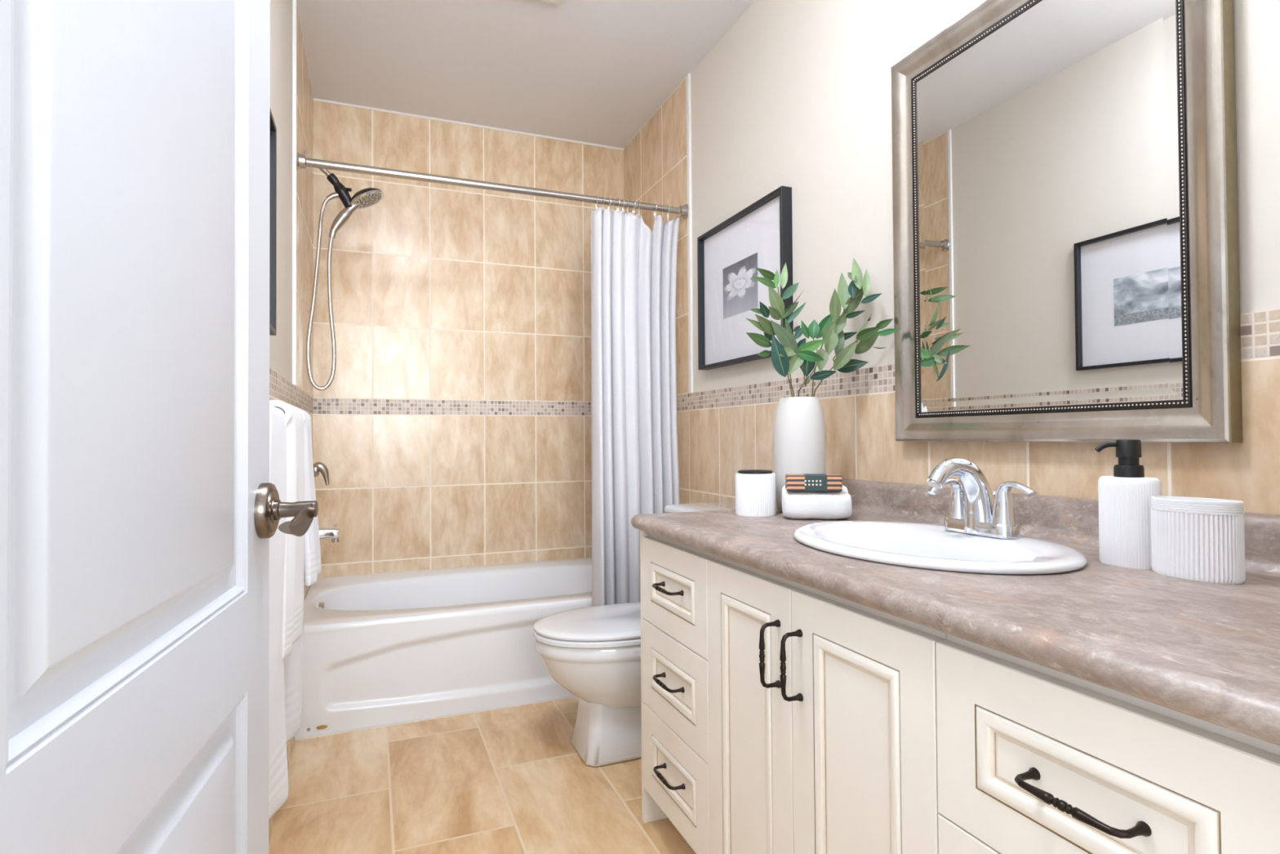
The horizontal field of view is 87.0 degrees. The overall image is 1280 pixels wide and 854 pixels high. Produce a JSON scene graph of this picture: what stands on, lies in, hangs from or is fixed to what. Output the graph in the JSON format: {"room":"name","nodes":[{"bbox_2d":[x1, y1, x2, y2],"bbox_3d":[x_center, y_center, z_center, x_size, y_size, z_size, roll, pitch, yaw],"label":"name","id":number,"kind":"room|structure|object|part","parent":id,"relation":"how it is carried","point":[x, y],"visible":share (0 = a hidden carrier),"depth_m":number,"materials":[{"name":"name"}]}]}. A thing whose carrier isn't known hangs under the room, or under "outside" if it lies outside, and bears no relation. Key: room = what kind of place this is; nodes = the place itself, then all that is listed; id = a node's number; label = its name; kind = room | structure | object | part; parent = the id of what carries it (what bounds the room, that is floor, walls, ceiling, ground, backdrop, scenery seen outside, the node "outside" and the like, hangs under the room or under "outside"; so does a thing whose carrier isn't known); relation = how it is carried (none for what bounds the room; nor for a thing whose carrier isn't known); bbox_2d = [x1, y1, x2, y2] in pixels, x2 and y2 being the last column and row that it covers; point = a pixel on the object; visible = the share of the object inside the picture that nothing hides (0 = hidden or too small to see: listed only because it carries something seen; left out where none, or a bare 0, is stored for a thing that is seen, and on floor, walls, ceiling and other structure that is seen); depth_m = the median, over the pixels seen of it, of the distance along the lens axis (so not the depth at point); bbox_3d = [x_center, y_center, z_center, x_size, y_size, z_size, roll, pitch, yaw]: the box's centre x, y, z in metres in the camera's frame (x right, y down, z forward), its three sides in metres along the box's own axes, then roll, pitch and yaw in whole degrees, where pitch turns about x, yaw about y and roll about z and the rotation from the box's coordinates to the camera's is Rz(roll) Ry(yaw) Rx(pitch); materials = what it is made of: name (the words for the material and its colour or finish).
{"room":"bathroom","nodes":[
{"label":"bathroom","id":0,"kind":"room"},
{"bbox_2d":[269,0,313,600],"bbox_3d":[-0.913,-0.252,1.619,0.006,2.575,3.155,0,-1,-22],"label":"wall","id":1,"kind":"structure","parent":0,"point":[300,396],"depth_m":2.25,"materials":[{"name":"beige paint"}]},
{"bbox_2d":[269,108,276,335],"bbox_3d":[-0.832,-0.506,1.443,0.026,0.534,0.610,0,-1,-22],"label":"framed picture","id":2,"kind":"object","parent":1,"relation":"attached to","point":[273,175],"visible":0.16,"depth_m":1.72,"materials":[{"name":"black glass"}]},
{"bbox_2d":[268,736,294,844],"bbox_3d":[-0.871,0.984,1.535,0.009,0.100,1.530,0,-1,-22],"label":"baseboard","id":3,"kind":"structure","parent":1,"relation":"attached to","point":[290,744],"depth_m":2.05,"materials":[{"name":"beige tile"}]},
{"bbox_2d":[292,0,297,385],"bbox_3d":[-1.204,-0.836,2.343,0.017,1.381,0.016,0,-1,-22],"label":"trim","id":4,"kind":"structure","parent":1,"relation":"attached to","point":[295,2],"depth_m":2.34,"materials":[{"name":"white paint"}]},
{"bbox_2d":[313,462,328,485],"bbox_3d":[-1.285,0.186,2.682,0.090,0.160,0.160,0,-1,-22],"label":"shower valve","id":5,"kind":"object","parent":1,"relation":"attached to","point":[317,466],"visible":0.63,"depth_m":2.68,"materials":[{"name":"silver metal"}]},
{"bbox_2d":[319,524,339,542],"bbox_3d":[-1.266,0.425,2.686,0.128,0.070,0.054,0,-1,-22],"label":"tub spout","id":6,"kind":"object","parent":1,"relation":"attached to","point":[333,533],"visible":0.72,"depth_m":2.68,"materials":[{"name":"silver metal"}]},
{"bbox_2d":[303,151,384,390],"bbox_3d":[-1.190,-0.622,2.721,0.298,0.952,0.146,0,-1,-22],"label":"shower","id":7,"kind":"object","parent":1,"relation":"attached to","point":[366,197],"visible":0.97,"depth_m":2.71,"materials":[{"name":"silver metal"}]},
{"bbox_3d":[-1.285,-1.036,2.704,0.105,0.076,0.020,0,-1,-22],"label":"arm","id":8,"kind":"part","parent":7,"relation":"part of","materials":[{"name":"silver metal"}]},
{"bbox_3d":[-1.194,-0.845,2.736,0.126,0.167,0.045,0,-1,-22],"label":"handle","id":9,"kind":"part","parent":7,"relation":"part of","materials":[{"name":"silver metal"}]},
{"bbox_2d":[296,151,688,218],"bbox_3d":[-0.505,-0.939,2.658,1.523,0.062,0.062,0,-1,-22],"label":"curtain rod","id":10,"kind":"object","parent":1,"relation":"attached to","point":[302,162],"visible":0.98,"depth_m":2.59,"materials":[{"name":"silver metal"}]},
{"bbox_2d":[626,198,628,215],"bbox_3d":[-0.052,-0.923,2.839,0.003,0.076,0.042,0,-1,-9],"label":"curtain ring","id":11,"kind":"object","parent":10,"relation":"hanging from","point":[628,198],"visible":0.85,"depth_m":2.83,"materials":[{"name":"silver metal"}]},
{"bbox_2d":[638,200,639,217],"bbox_3d":[-0.004,-0.923,2.858,0.003,0.076,0.042,0,-1,-9],"label":"curtain ring","id":12,"kind":"object","parent":10,"relation":"hanging from","point":[639,200],"visible":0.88,"depth_m":2.85,"materials":[{"name":"silver metal"}]},
{"bbox_3d":[-0.845,-0.021,1.547,0.066,0.048,0.848,0,-1,-22],"label":"towel bar","id":13,"kind":"object","parent":1,"relation":"attached to","visible":0},
{"bbox_2d":[268,404,304,819],"bbox_3d":[-0.822,0.377,1.523,0.074,0.833,0.618,0,-1,-22],"label":"bath towel","id":14,"kind":"object","parent":13,"relation":"hanging from","point":[286,675],"visible":0.41,"depth_m":1.37,"materials":[{"name":"white fabric"}]},
{"bbox_2d":[269,400,304,659],"bbox_3d":[-0.829,0.221,1.553,0.089,0.554,0.278,0,-1,-22],"label":"hand towel","id":15,"kind":"object","parent":13,"relation":"hanging from","point":[294,570],"visible":0.52,"depth_m":1.47,"materials":[{"name":"white fabric"}]},
{"bbox_2d":[298,408,321,586],"bbox_3d":[-0.919,0.179,1.806,0.110,0.461,0.199,0,-1,-22],"label":"hand towel","id":16,"kind":"object","parent":13,"relation":"hanging from","point":[313,567],"visible":0.41,"depth_m":1.75,"materials":[{"name":"white fabric"}]},
{"bbox_2d":[313,100,624,577],"bbox_3d":[-0.788,-0.226,3.367,1.524,2.575,0.001,0,-1,-22],"label":"wall","id":17,"kind":"structure","parent":0,"point":[452,426],"depth_m":3.32,"materials":[{"name":"beige tile"}]},
{"bbox_2d":[313,97,623,150],"bbox_3d":[-0.796,-1.508,3.385,1.524,0.010,0.004,0,-1,-22],"label":"trim","id":18,"kind":"structure","parent":17,"relation":"attached to","point":[314,99],"depth_m":3.35,"materials":[{"name":"white"}]},
{"bbox_2d":[268,697,696,853],"bbox_3d":[0.104,1.020,1.001,2.224,0.001,5.015,0,-1,-22],"label":"floor","id":19,"kind":"structure","parent":0,"point":[511,780],"depth_m":1.90,"materials":[{"name":"beige tile"}]},
{"bbox_2d":[294,556,591,737],"bbox_3d":[-0.617,0.866,2.942,1.521,0.371,0.878,0,-1,-22],"label":"bathtub","id":20,"kind":"object","parent":19,"relation":"on","point":[388,647],"visible":0.59,"depth_m":2.48,"materials":[{"name":"white ceramic"}]},
{"bbox_3d":[-1.234,0.715,2.618,0.021,0.068,0.068,0,-1,-22],"label":"overflow plate","id":21,"kind":"part","parent":20,"relation":"part of","materials":[{"name":"silver metal"}]},
{"bbox_2d":[294,695,577,740],"bbox_3d":[-0.453,1.044,2.532,1.520,0.006,0.005,0,-1,-22],"label":"trim","id":22,"kind":"structure","parent":20,"relation":"attached to","point":[570,696],"depth_m":2.41,"materials":[{"name":"white"}]},
{"bbox_2d":[303,556,591,635],"bbox_3d":[-0.618,0.831,2.944,1.521,0.301,0.874,0,-1,-22],"label":"basin","id":23,"kind":"object","parent":20,"relation":"in","point":[506,598],"depth_m":2.92,"materials":[{"name":"white ceramic"}]},
{"bbox_2d":[533,502,735,766],"bbox_3d":[0.044,0.660,2.240,0.800,0.755,0.500,0,-1,-22],"label":"toilet","id":24,"kind":"object","parent":19,"relation":"on","point":[593,652],"visible":0.44,"depth_m":2.06,"materials":[{"name":"white ceramic"}]},
{"bbox_3d":[-0.086,0.648,2.188,0.519,0.018,0.384,0,-1,-22],"label":"seat","id":25,"kind":"part","parent":24,"relation":"part of","materials":[{"name":"white plastic"}]},
{"bbox_3d":[-0.086,0.627,2.189,0.518,0.020,0.382,0,-1,-22],"label":"lid","id":26,"kind":"part","parent":24,"relation":"part of","materials":[{"name":"white ceramic"}]},
{"bbox_3d":[-0.065,0.771,2.195,0.555,0.226,0.378,0,-1,-22],"label":"bowl","id":27,"kind":"part","parent":24,"relation":"part of","materials":[{"name":"white ceramic"}]},
{"bbox_3d":[0.293,0.299,2.346,0.258,0.034,0.500,0,-1,-22],"label":"tank lid","id":28,"kind":"part","parent":24,"relation":"part of","materials":[{"name":"white ceramic"}]},
{"bbox_2d":[640,529,715,853],"bbox_3d":[0.344,0.646,1.703,0.653,0.762,0.381,0,-1,-22],"label":"vanity cabinet","id":29,"kind":"object","parent":19,"relation":"on","point":[674,672],"visible":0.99,"depth_m":1.57,"materials":[{"name":"beige paint"}]},
{"bbox_3d":[0.292,0.649,1.880,0.618,0.762,0.015,0,-1,-22],"label":"panel","id":30,"kind":"part","parent":29,"relation":"part of","materials":[{"name":"beige paint"}]},
{"bbox_3d":[0.061,0.381,1.584,0.039,0.013,0.118,0,-1,-22],"label":"handle","id":31,"kind":"part","parent":29,"relation":"part of","materials":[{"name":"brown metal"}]},
{"bbox_3d":[0.062,0.601,1.581,0.039,0.013,0.118,0,-1,-22],"label":"handle","id":32,"kind":"part","parent":29,"relation":"part of","materials":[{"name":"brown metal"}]},
{"bbox_3d":[0.064,0.820,1.577,0.039,0.013,0.118,0,-1,-22],"label":"handle","id":33,"kind":"part","parent":29,"relation":"part of","materials":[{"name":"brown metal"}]},
{"bbox_3d":[0.083,0.606,1.591,0.022,0.216,0.364,0,-1,-22],"label":"drawer","id":34,"kind":"part","parent":29,"relation":"part of","materials":[{"name":"beige paint"}]},
{"bbox_3d":[0.084,0.825,1.587,0.022,0.218,0.364,0,-1,-22],"label":"drawer","id":35,"kind":"part","parent":29,"relation":"part of","materials":[{"name":"beige paint"}]},
{"bbox_3d":[0.081,0.389,1.594,0.022,0.213,0.364,0,-1,-22],"label":"drawer","id":36,"kind":"part","parent":29,"relation":"part of","materials":[{"name":"beige paint"}]},
{"bbox_2d":[706,555,946,853],"bbox_3d":[0.527,0.638,1.237,0.658,0.762,0.618,0,-1,-22],"label":"vanity cabinet","id":37,"kind":"object","parent":19,"relation":"on","point":[823,707],"visible":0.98,"depth_m":1.08,"materials":[{"name":"beige paint"}]},
{"bbox_3d":[0.207,0.603,1.279,0.022,0.651,0.303,0,-1,-22],"label":"door","id":38,"kind":"part","parent":37,"relation":"part of","materials":[{"name":"beige paint"}]},
{"bbox_3d":[0.223,0.394,1.163,0.039,0.118,0.013,0,-1,-22],"label":"handle","id":39,"kind":"part","parent":37,"relation":"part of","materials":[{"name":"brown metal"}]},
{"bbox_3d":[0.247,0.393,1.104,0.039,0.118,0.013,0,-1,-22],"label":"handle","id":40,"kind":"part","parent":37,"relation":"part of","materials":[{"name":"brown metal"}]},
{"bbox_3d":[0.322,0.597,0.991,0.022,0.651,0.311,0,-1,-22],"label":"door","id":41,"kind":"part","parent":37,"relation":"part of","materials":[{"name":"beige paint"}]},
{"bbox_2d":[631,506,1279,746],"bbox_3d":[0.506,0.238,1.247,0.595,0.036,1.420,0,-1,-22],"label":"countertop","id":42,"kind":"structure","parent":37,"relation":"on","point":[1207,651],"depth_m":0.79,"materials":[{"name":"brown stone"}]},
{"bbox_2d":[734,469,776,516],"bbox_3d":[0.303,0.171,1.771,0.105,0.117,0.105,0,-1,-22],"label":"cup","id":43,"kind":"object","parent":42,"relation":"on","point":[755,489],"visible":1,"depth_m":1.73,"materials":[{"name":"white ceramic"}]},
{"bbox_3d":[0.303,0.117,1.772,0.090,0.008,0.090,0,-1,-22],"label":"lid","id":44,"kind":"part","parent":43,"relation":"part of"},
{"bbox_2d":[773,396,826,512],"bbox_3d":[0.431,0.075,1.824,0.136,0.309,0.136,0,-1,-22],"label":"vase","id":45,"kind":"object","parent":42,"relation":"on","point":[799,433],"visible":0.74,"depth_m":1.77,"materials":[{"name":"white ceramic"}]},
{"bbox_2d":[745,262,806,396],"bbox_3d":[0.380,-0.206,1.784,0.273,0.472,0.078,0,-1,-37],"label":"leafy branch","id":46,"kind":"object","parent":45,"relation":"in","point":[784,335],"visible":0.89,"depth_m":1.77,"materials":[{"name":"green plant"}]},
{"bbox_3d":[0.400,-0.174,1.811,0.054,0.408,0.026,0,-1,-22],"label":"stem","id":47,"kind":"part","parent":46,"relation":"part of","materials":[{"name":"green plant"}]},
{"bbox_3d":[0.408,-0.088,1.810,0.014,0.236,0.045,-1,-1,36],"label":"stem","id":48,"kind":"part","parent":46,"relation":"part of","materials":[{"name":"plant"}]},
{"bbox_2d":[779,319,838,396],"bbox_3d":[0.437,-0.133,1.786,0.183,0.325,0.085,0,-1,-22],"label":"leafy branch","id":49,"kind":"object","parent":45,"relation":"in","point":[805,357],"visible":0.94,"depth_m":1.78,"materials":[{"name":"green plant"}]},
{"bbox_3d":[0.428,-0.156,1.799,0.013,0.092,0.077,-1,-1,42],"label":"stem","id":50,"kind":"part","parent":49,"relation":"part of","materials":[{"name":"plant"}]},
{"bbox_3d":[0.456,-0.106,1.820,0.057,0.271,0.020,0,-1,-2],"label":"stem","id":51,"kind":"part","parent":49,"relation":"part of","materials":[{"name":"green plant"}]},
{"bbox_2d":[811,257,882,396],"bbox_3d":[0.566,-0.218,1.836,0.209,0.494,0.129,-1,-1,31],"label":"leafy branch","id":52,"kind":"object","parent":45,"relation":"in","point":[855,289],"visible":0.87,"depth_m":1.84,"materials":[{"name":"green plant"}]},
{"bbox_3d":[0.522,-0.181,1.849,0.150,0.423,0.058,-1,-1,9],"label":"stem","id":53,"kind":"part","parent":52,"relation":"part of","materials":[{"name":"green plant"}]},
{"bbox_2d":[809,314,900,396],"bbox_3d":[0.578,-0.132,1.783,0.266,0.322,0.106,-1,-1,41],"label":"leafy branch","id":54,"kind":"object","parent":45,"relation":"in","point":[842,362],"visible":0.92,"depth_m":1.82,"materials":[{"name":"green plant"}]},
{"bbox_3d":[0.537,-0.116,1.782,0.129,0.289,0.168,0,-1,-22],"label":"stem","id":55,"kind":"part","parent":54,"relation":"part of","materials":[{"name":"green plant"}]},
{"bbox_2d":[782,485,852,519],"bbox_3d":[0.438,0.185,1.677,0.164,0.083,0.108,-1,-1,9],"label":"soap dish","id":56,"kind":"object","parent":42,"relation":"on","point":[795,504],"visible":0.8,"depth_m":1.63,"materials":[{"name":"white ceramic"}]},
{"bbox_2d":[785,473,842,491],"bbox_3d":[0.426,0.137,1.658,0.132,0.041,0.054,-1,-1,9],"label":"soap bar","id":57,"kind":"object","parent":56,"relation":"on","point":[805,482],"visible":1,"depth_m":1.63,"materials":[{"name":"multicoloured paper"}]},
{"bbox_2d":[793,520,1087,574],"bbox_3d":[0.521,0.279,1.245,0.411,0.150,0.553,0,-1,-22],"label":"sink","id":58,"kind":"object","parent":42,"relation":"in","point":[912,544],"visible":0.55,"depth_m":1.21,"materials":[{"name":"white ceramic"}]},
{"bbox_2d":[926,457,1036,538],"bbox_3d":[0.646,0.131,1.290,0.179,0.147,0.156,-1,-1,23],"label":"faucet","id":59,"kind":"object","parent":42,"relation":"on","point":[974,508],"visible":1,"depth_m":1.27,"materials":[{"name":"silver metal"}]},
{"bbox_3d":[0.612,0.142,1.340,0.100,0.081,0.044,0,-1,-22],"label":"handle","id":60,"kind":"part","parent":59,"relation":"part of","materials":[{"name":"silver metal"}]},
{"bbox_3d":[0.616,0.130,1.286,0.164,0.145,0.068,0,-1,-22],"label":"spout","id":61,"kind":"part","parent":59,"relation":"part of","materials":[{"name":"silver metal"}]},
{"bbox_3d":[0.657,0.192,1.301,0.052,0.025,0.156,0,-1,-22],"label":"plate","id":62,"kind":"part","parent":59,"relation":"part of","materials":[{"name":"silver metal"}]},
{"bbox_3d":[0.685,0.140,1.233,0.044,0.081,0.090,0,-1,-22],"label":"handle","id":63,"kind":"part","parent":59,"relation":"part of","materials":[{"name":"silver metal"}]},
{"bbox_2d":[1094,439,1161,569],"bbox_3d":[0.765,0.118,1.054,0.058,0.196,0.084,0,-1,-39],"label":"soap dispenser","id":64,"kind":"object","parent":42,"relation":"on","point":[1124,496],"visible":0.93,"depth_m":1.04,"materials":[{"name":"white plastic"}]},
{"bbox_2d":[1150,496,1245,584],"bbox_3d":[0.792,0.158,0.961,0.062,0.112,0.109,0,-1,-22],"label":"container","id":65,"kind":"object","parent":42,"relation":"on","point":[1197,539],"visible":1,"depth_m":0.94,"materials":[{"name":"white ceramic"}]},
{"bbox_2d":[935,633,1279,853],"bbox_3d":[0.712,0.630,0.781,0.653,0.762,0.365,0,-1,-22],"label":"vanity cabinet","id":66,"kind":"object","parent":19,"relation":"on","point":[1033,757],"visible":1,"depth_m":0.67,"materials":[{"name":"beige paint"}]},
{"bbox_3d":[0.448,0.589,0.676,0.022,0.216,0.364,0,-1,-22],"label":"drawer","id":67,"kind":"part","parent":66,"relation":"part of","materials":[{"name":"beige paint"}]},
{"bbox_3d":[0.427,0.371,0.666,0.039,0.013,0.123,0,-1,-22],"label":"handle","id":68,"kind":"part","parent":66,"relation":"part of","materials":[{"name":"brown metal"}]},
{"bbox_2d":[297,0,754,148],"bbox_3d":[-0.175,-1.541,1.829,1.536,0.001,3.355,0,-1,-22],"label":"ceiling","id":69,"kind":"structure","parent":0,"point":[597,72],"depth_m":2.77,"materials":[{"name":"white paint"}]},
{"bbox_2d":[535,0,564,4],"bbox_3d":[-0.367,-1.517,2.211,0.320,0.033,0.328,0,-1,-22],"label":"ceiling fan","id":70,"kind":"object","parent":69,"relation":"attached to","point":[550,2],"visible":1,"depth_m":2.38,"materials":[{"name":"white plastic"}]},
{"bbox_2d":[623,0,1279,515],"bbox_3d":[0.507,-0.253,2.186,0.006,2.575,3.155,0,-1,-22],"label":"wall","id":71,"kind":"structure","parent":0,"point":[796,94],"depth_m":1.97,"materials":[{"name":"beige paint"}]},
{"bbox_2d":[686,73,693,392],"bbox_3d":[0.218,-0.837,2.910,0.017,1.381,0.016,0,-1,-22],"label":"trim","id":72,"kind":"structure","parent":71,"relation":"attached to","point":[688,76],"depth_m":2.90,"materials":[{"name":"white paint"}]},
{"bbox_2d":[697,186,793,369],"bbox_3d":[0.368,-0.510,2.486,0.040,0.543,0.612,0,-1,-22],"label":"framed picture","id":73,"kind":"object","parent":71,"relation":"attached to","point":[730,254],"visible":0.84,"depth_m":2.48,"materials":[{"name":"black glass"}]},
{"bbox_2d":[722,252,758,319],"bbox_3d":[0.369,-0.517,2.498,0.001,0.195,0.252,0,-1,-22],"label":"print","id":74,"kind":"object","parent":73,"relation":"attached to","point":[740,288],"depth_m":2.49},
{"bbox_2d":[842,478,1279,573],"bbox_3d":[0.806,0.198,1.366,0.047,0.116,1.418,0,-1,-22],"label":"backsplash","id":75,"kind":"structure","parent":71,"relation":"attached to","point":[1066,519],"depth_m":1.34,"materials":[{"name":"brown stone"}]},
{"bbox_2d":[890,0,1242,442],"bbox_3d":[0.798,-0.452,1.401,0.035,0.965,0.724,0,-1,-22],"label":"wall mirror","id":76,"kind":"object","parent":71,"relation":"attached to","point":[1065,206],"visible":1,"depth_m":1.31,"materials":[{"name":"silver metal"}]},
{"bbox_3d":[0.404,-0.279,0.382,1.536,2.575,0.120,0,-1,-22],"label":"wall","id":77,"kind":"structure","parent":0,"visible":0},
{"bbox_2d":[0,0,318,853],"bbox_3d":[-0.369,-0.008,0.527,0.099,2.023,0.731,0,-1,-16],"label":"door","id":78,"kind":"structure","parent":77,"relation":"in","point":[140,509],"depth_m":0.50,"materials":[{"name":"white paint"}]},
{"bbox_3d":[-0.418,0.111,0.809,0.051,0.040,0.116,0,-1,-22],"label":"lever","id":79,"kind":"part","parent":78,"relation":"part of","materials":[{"name":"grey metal"}]},
{"label":"curtain ring","id":80,"kind":"object","parent":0,"visible":0},
{"bbox_2d":[591,207,679,605],"bbox_3d":[0.001,-0.064,2.745,0.445,1.680,0.226,0,-1,-22],"label":"shower curtain","id":81,"kind":"object","parent":80,"relation":"hanging from","point":[635,470],"visible":0.84,"depth_m":2.74,"materials":[{"name":"white fabric"}]}
]}

